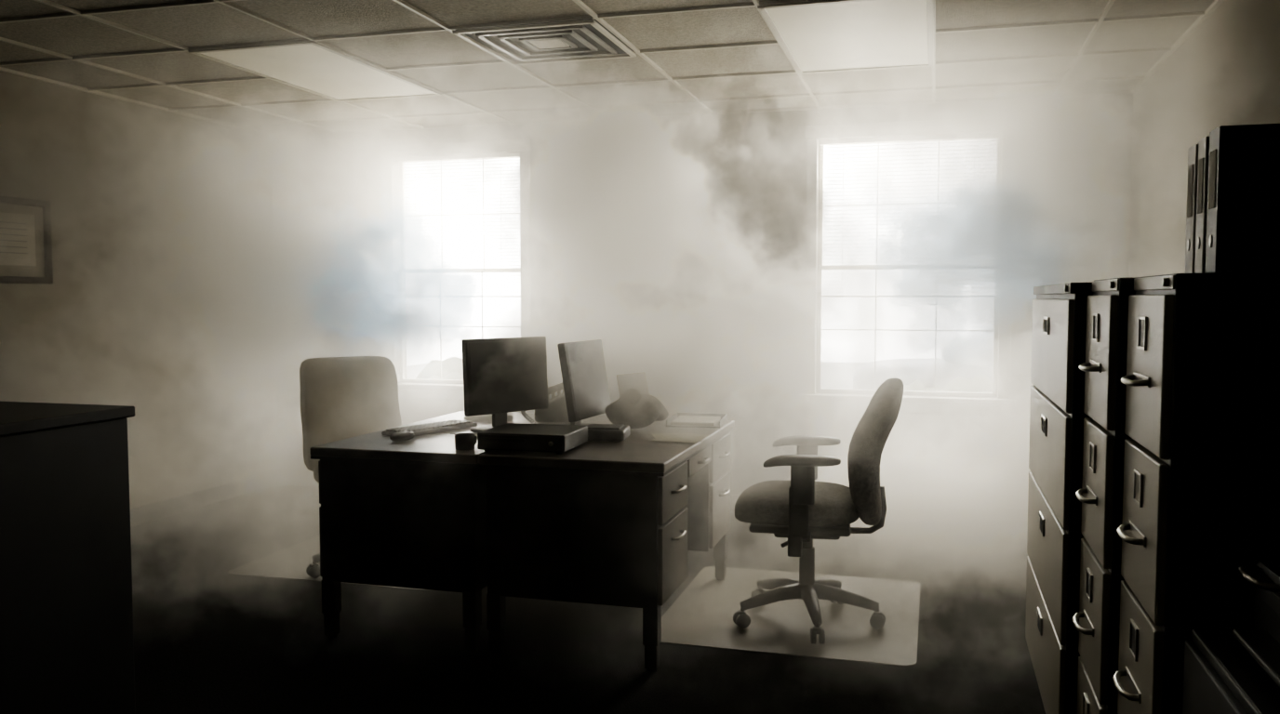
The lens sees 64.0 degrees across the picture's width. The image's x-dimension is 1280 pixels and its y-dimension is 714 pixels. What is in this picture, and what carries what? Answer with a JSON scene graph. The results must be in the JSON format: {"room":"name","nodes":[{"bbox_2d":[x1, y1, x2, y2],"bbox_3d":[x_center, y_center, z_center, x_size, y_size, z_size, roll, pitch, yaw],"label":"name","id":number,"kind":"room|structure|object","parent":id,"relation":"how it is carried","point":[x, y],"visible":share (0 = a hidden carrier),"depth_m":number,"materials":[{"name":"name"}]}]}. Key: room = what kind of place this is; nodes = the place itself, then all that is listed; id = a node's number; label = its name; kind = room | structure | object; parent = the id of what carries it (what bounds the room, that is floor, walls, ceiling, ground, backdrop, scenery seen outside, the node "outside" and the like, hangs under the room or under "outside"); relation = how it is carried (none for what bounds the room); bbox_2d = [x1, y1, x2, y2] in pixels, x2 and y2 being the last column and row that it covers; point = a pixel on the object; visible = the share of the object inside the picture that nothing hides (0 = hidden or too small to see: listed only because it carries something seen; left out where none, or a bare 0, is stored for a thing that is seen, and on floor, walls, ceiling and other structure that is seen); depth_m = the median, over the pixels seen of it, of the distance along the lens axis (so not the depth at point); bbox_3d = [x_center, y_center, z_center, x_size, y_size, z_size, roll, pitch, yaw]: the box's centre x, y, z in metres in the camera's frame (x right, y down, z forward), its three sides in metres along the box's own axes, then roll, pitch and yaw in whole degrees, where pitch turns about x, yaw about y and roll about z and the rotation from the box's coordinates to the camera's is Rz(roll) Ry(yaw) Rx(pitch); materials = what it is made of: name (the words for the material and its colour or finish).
{"room":"office","nodes":[
{"label":"office","id":0,"kind":"room"},
{"bbox_2d":[0,70,278,509],"bbox_3d":[-3.651,-0.112,3.647,0.150,2.440,7.700,1,3,16],"label":"wall","id":1,"kind":"structure","parent":0,"point":[159,302],"depth_m":6.03,"materials":[{"name":"paint"}]},
{"bbox_2d":[0,195,53,283],"bbox_3d":[-3.150,-0.579,5.050,0.025,0.430,0.580,1,3,16],"label":"framed certificate","id":2,"kind":"object","parent":1,"relation":"attached to","point":[25,224],"visible":1,"depth_m":5.18,"materials":[{"name":"beige paper"}]},
{"bbox_2d":[130,470,279,527],"bbox_3d":[-3.572,1.057,3.693,0.015,0.100,7.400,1,3,16],"label":"baseboard","id":3,"kind":"structure","parent":1,"relation":"attached to","point":[146,513],"depth_m":6.46,"materials":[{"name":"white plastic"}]},
{"bbox_2d":[130,484,1045,713],"bbox_3d":[-0.950,1.211,2.948,5.770,0.120,7.700,1,3,16],"label":"floor","id":4,"kind":"structure","parent":0,"point":[208,639],"depth_m":3.88,"materials":[{"name":"carpet"}]},
{"bbox_2d":[0,401,135,713],"bbox_3d":[-1.794,0.667,2.058,1.024,1.070,0.998,1,3,16],"label":"storage cabinet","id":5,"kind":"object","parent":4,"relation":"on","point":[67,636],"visible":1,"depth_m":2.20,"materials":[{"name":"black wood"}]},
{"bbox_2d":[228,535,431,590],"bbox_3d":[-1.314,1.013,5.282,1.100,0.003,1.100,1,3,16],"label":"chair mat","id":6,"kind":"object","parent":4,"relation":"on","point":[291,563],"visible":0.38,"depth_m":5.04,"materials":[{"name":"plastic"}]},
{"bbox_2d":[299,356,401,578],"bbox_3d":[-1.340,0.520,4.976,0.588,1.015,0.657,-2,4,-36],"label":"office chair","id":7,"kind":"object","parent":6,"relation":"on","point":[341,398],"visible":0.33,"depth_m":5.10,"materials":[{"name":"grey fabric"}]},
{"bbox_2d":[309,411,570,653],"bbox_3d":[-0.755,0.685,4.456,0.713,0.746,1.300,1,3,16],"label":"office desk","id":8,"kind":"object","parent":4,"relation":"on","point":[411,513],"visible":0.72,"depth_m":3.84,"materials":[{"name":"laminate"}]},
{"bbox_2d":[389,431,414,441],"bbox_3d":[-0.948,0.316,4.084,0.062,0.036,0.110,2,4,36],"label":"computer mouse","id":9,"kind":"object","parent":8,"relation":"on","point":[401,435],"visible":1,"depth_m":4.05,"materials":[{"name":"black plastic"}]},
{"bbox_2d":[381,419,477,436],"bbox_3d":[-0.894,0.303,4.380,0.140,0.025,0.440,2,4,32],"label":"keyboard","id":10,"kind":"object","parent":8,"relation":"on","point":[453,424],"visible":0.97,"depth_m":4.34,"materials":[{"name":"grey plastic"}]},
{"bbox_2d":[454,433,476,450],"bbox_3d":[-0.660,0.318,3.861,0.076,0.056,0.087,0,3,0],"label":"coffee mug","id":11,"kind":"object","parent":8,"relation":"on","point":[462,441],"visible":1,"depth_m":3.83,"materials":[{"name":"black ceramic"}]},
{"bbox_2d":[463,412,514,422],"bbox_3d":[-0.718,0.277,4.849,0.230,0.024,0.291,-1,3,-9],"label":"paper stack","id":12,"kind":"object","parent":8,"relation":"on","point":[484,418],"visible":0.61,"depth_m":4.71,"materials":[{"name":"white paper"}]},
{"bbox_2d":[461,336,548,433],"bbox_3d":[-0.585,0.117,4.347,0.190,0.400,0.430,3,5,44],"label":"computer monitor","id":13,"kind":"object","parent":8,"relation":"on","point":[502,376],"visible":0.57,"depth_m":4.30,"materials":[{"name":"black plastic"}]},
{"bbox_2d":[520,382,569,424],"bbox_3d":[-0.396,0.189,4.676,0.287,0.208,0.277,0,3,-4],"label":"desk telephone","id":14,"kind":"object","parent":8,"relation":"on","point":[557,411],"visible":0.59,"depth_m":4.60,"materials":[{"name":"black plastic"}]},
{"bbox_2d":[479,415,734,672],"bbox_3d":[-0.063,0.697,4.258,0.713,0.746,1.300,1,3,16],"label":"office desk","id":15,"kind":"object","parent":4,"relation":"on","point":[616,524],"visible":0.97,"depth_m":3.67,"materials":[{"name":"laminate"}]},
{"bbox_2d":[477,423,587,454],"bbox_3d":[-0.402,0.309,3.881,0.340,0.072,0.307,1,3,14],"label":"desktop computer","id":16,"kind":"object","parent":15,"relation":"on","point":[558,439],"visible":1,"depth_m":3.76,"materials":[{"name":"black plastic"}]},
{"bbox_2d":[557,339,611,426],"bbox_3d":[-0.258,0.123,4.377,0.190,0.385,0.410,1,4,20],"label":"computer monitor","id":17,"kind":"object","parent":15,"relation":"on","point":[584,377],"visible":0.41,"depth_m":4.31,"materials":[{"name":"grey plastic"}]},
{"bbox_2d":[587,424,630,441],"bbox_3d":[-0.140,0.303,4.143,0.180,0.052,0.180,0,3,8],"label":"station","id":18,"kind":"object","parent":15,"relation":"on","point":[607,433],"visible":0.79,"depth_m":4.06,"materials":[{"name":"black plastic"}]},
{"bbox_2d":[615,372,649,397],"bbox_3d":[-0.032,0.184,4.765,0.120,0.218,0.220,2,4,36],"label":"holder","id":19,"kind":"object","parent":15,"relation":"on","point":[638,380],"visible":0.24,"depth_m":4.76,"materials":[{"name":"grey plastic"}]},
{"bbox_2d":[604,387,668,428],"bbox_3d":[-0.013,0.221,4.444,0.276,0.170,0.264,0,3,1],"label":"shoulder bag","id":20,"kind":"object","parent":15,"relation":"on","point":[634,409],"visible":1,"depth_m":4.36,"materials":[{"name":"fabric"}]},
{"bbox_2d":[651,433,709,443],"bbox_3d":[0.160,0.327,4.147,0.248,0.004,0.303,0,3,4],"label":"loose papers","id":21,"kind":"object","parent":15,"relation":"on","point":[691,438],"visible":1,"depth_m":4.15,"materials":[{"name":"white paper"}]},
{"bbox_2d":[666,413,727,428],"bbox_3d":[0.260,0.286,4.631,0.240,0.030,0.300,1,3,11],"label":"paper tray","id":22,"kind":"object","parent":15,"relation":"on","point":[678,420],"visible":1,"depth_m":4.58,"materials":[{"name":"grey plastic"}]},
{"bbox_2d":[660,566,919,666],"bbox_3d":[0.654,1.067,4.345,1.020,0.003,1.140,1,3,16],"label":"chair mat","id":23,"kind":"object","parent":4,"relation":"on","point":[701,616],"visible":0.76,"depth_m":4.15,"materials":[{"name":"plastic"}]},
{"bbox_2d":[733,377,903,644],"bbox_3d":[0.719,0.578,4.145,0.659,0.995,0.638,1,3,11],"label":"swivel chair","id":24,"kind":"object","parent":23,"relation":"on","point":[802,510],"visible":1,"depth_m":3.95,"materials":[{"name":"black fabric"}]},
{"bbox_2d":[1025,282,1093,713],"bbox_3d":[1.605,0.456,3.187,0.673,1.360,1.070,1,3,16],"label":"filing cabinet","id":25,"kind":"object","parent":4,"relation":"on","point":[1059,328],"visible":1,"depth_m":2.94,"materials":[{"name":"metal"}]},
{"bbox_2d":[1072,277,1136,713],"bbox_3d":[1.401,0.496,2.456,0.662,1.365,0.400,1,3,16],"label":"filing cabinet","id":26,"kind":"object","parent":4,"relation":"on","point":[1100,495],"visible":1,"depth_m":2.39,"materials":[{"name":"metal"}]},
{"bbox_2d":[1112,272,1279,713],"bbox_3d":[1.301,0.519,2.053,0.632,1.365,0.400,1,3,16],"label":"filing cabinet","id":27,"kind":"object","parent":4,"relation":"on","point":[1201,492],"visible":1,"depth_m":1.91,"materials":[{"name":"metal"}]},
{"bbox_2d":[1184,143,1198,273],"bbox_3d":[1.239,-0.293,2.026,0.274,0.258,0.065,1,3,16],"label":"ring binder","id":28,"kind":"object","parent":27,"relation":"on","point":[1193,152],"visible":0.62,"depth_m":2.05,"materials":[{"name":"paper"}]},
{"bbox_2d":[1194,135,1209,273],"bbox_3d":[1.220,-0.291,1.956,0.274,0.262,0.060,1,3,16],"label":"ring binder","id":29,"kind":"object","parent":27,"relation":"on","point":[1204,143],"visible":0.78,"depth_m":1.98,"materials":[{"name":"paper"}]},
{"bbox_2d":[1205,123,1279,273],"bbox_3d":[1.202,-0.290,1.881,0.274,0.268,0.075,1,3,16],"label":"ring binder","id":30,"kind":"object","parent":27,"relation":"on","point":[1243,218],"visible":0.99,"depth_m":1.87,"materials":[{"name":"paper"}]},
{"bbox_2d":[1182,628,1279,713],"bbox_3d":[1.159,0.873,1.521,0.601,0.720,0.620,1,3,16],"label":"filing cabinet","id":31,"kind":"object","parent":4,"relation":"on","point":[1220,676],"visible":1,"depth_m":1.69,"materials":[{"name":"metal"}]},
{"bbox_2d":[1232,559,1279,688],"bbox_3d":[1.179,0.411,1.509,0.470,0.200,0.460,1,3,16],"label":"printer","id":32,"kind":"object","parent":31,"relation":"on","point":[1262,643],"visible":1,"depth_m":1.67,"materials":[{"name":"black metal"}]},
{"bbox_2d":[0,0,1214,133],"bbox_3d":[-0.950,-1.350,2.799,5.770,0.110,7.700,1,3,16],"label":"ceiling","id":33,"kind":"structure","parent":0,"point":[216,23],"depth_m":4.80,"materials":[{"name":"tile"}]},
{"bbox_2d":[188,40,441,101],"bbox_3d":[-1.568,-1.420,5.141,0.650,0.018,1.220,1,3,16],"label":"ceiling light panel","id":34,"kind":"object","parent":33,"relation":"in","point":[313,67],"depth_m":5.04,"materials":[{"name":"white plastic"}]},
{"bbox_2d":[452,18,636,65],"bbox_3d":[-0.400,-1.377,4.484,0.620,0.027,0.620,1,3,16],"label":"ceiling vent","id":35,"kind":"object","parent":33,"relation":"in","point":[513,45],"visible":1,"depth_m":4.46,"materials":[{"name":"metal"}]},
{"bbox_2d":[0,0,1224,136],"bbox_3d":[-0.950,-1.288,2.803,5.470,0.018,7.400,1,3,16],"label":"grid","id":36,"kind":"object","parent":33,"relation":"attached to","point":[72,12],"depth_m":5.03,"materials":[{"name":"metal"}]},
{"bbox_2d":[757,0,933,74],"bbox_3d":[0.931,-1.378,4.425,0.650,0.018,1.220,1,3,16],"label":"ceiling light panel","id":37,"kind":"object","parent":33,"relation":"in","point":[826,35],"depth_m":4.33,"materials":[{"name":"white plastic"}]},
{"bbox_2d":[271,93,1133,510],"bbox_3d":[0.091,-0.278,6.497,5.470,2.440,0.150,1,3,16],"label":"wall","id":38,"kind":"structure","parent":0,"point":[676,244],"depth_m":6.32,"materials":[{"name":"paint"}]},
{"bbox_2d":[381,138,531,399],"bbox_3d":[-1.207,-0.563,6.798,1.110,1.695,0.185,1,3,16],"label":"window","id":39,"kind":"structure","parent":38,"relation":"in","point":[446,391],"depth_m":6.81,"materials":[{"name":"paint"}]},
{"bbox_2d":[279,470,1027,528],"bbox_3d":[0.068,0.895,6.486,5.470,0.100,0.015,1,3,16],"label":"baseboard","id":40,"kind":"structure","parent":38,"relation":"attached to","point":[910,513],"depth_m":6.00,"materials":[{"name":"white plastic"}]},
{"bbox_2d":[798,117,1017,416],"bbox_3d":[1.561,-0.517,6.006,1.230,1.695,0.185,1,3,16],"label":"window","id":41,"kind":"structure","parent":38,"relation":"in","point":[924,403],"depth_m":5.97,"materials":[{"name":"paint"}]},
{"bbox_2d":[1128,0,1279,277],"bbox_3d":[1.751,-0.022,2.101,0.150,2.440,7.700,1,3,16],"label":"wall","id":42,"kind":"structure","parent":0,"point":[1227,72],"depth_m":4.39,"materials":[{"name":"paint"}]},
{"label":"outside","id":43,"kind":"structure","parent":0,"visible":0},
{"bbox_2d":[406,361,865,389],"bbox_3d":[3.504,0.747,15.918,22.000,0.100,19.600,1,3,16],"label":"ground","id":44,"kind":"structure","parent":43,"point":[834,375],"depth_m":21.90,"materials":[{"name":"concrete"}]},
{"bbox_2d":[415,357,992,392],"bbox_3d":[0.994,0.678,9.437,6.987,1.270,1.178,1,3,16],"label":"hedge","id":45,"kind":"object","parent":44,"relation":"on","point":[452,366],"visible":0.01,"depth_m":9.15,"materials":[{"name":"green plant"}]},
{"bbox_2d":[853,320,993,389],"bbox_3d":[4.737,0.224,12.199,4.300,1.375,1.720,1,3,12],"label":"parked car","id":46,"kind":"object","parent":44,"relation":"on","point":[967,354],"visible":0.16,"depth_m":11.79,"materials":[{"name":"paint"}]}
]}

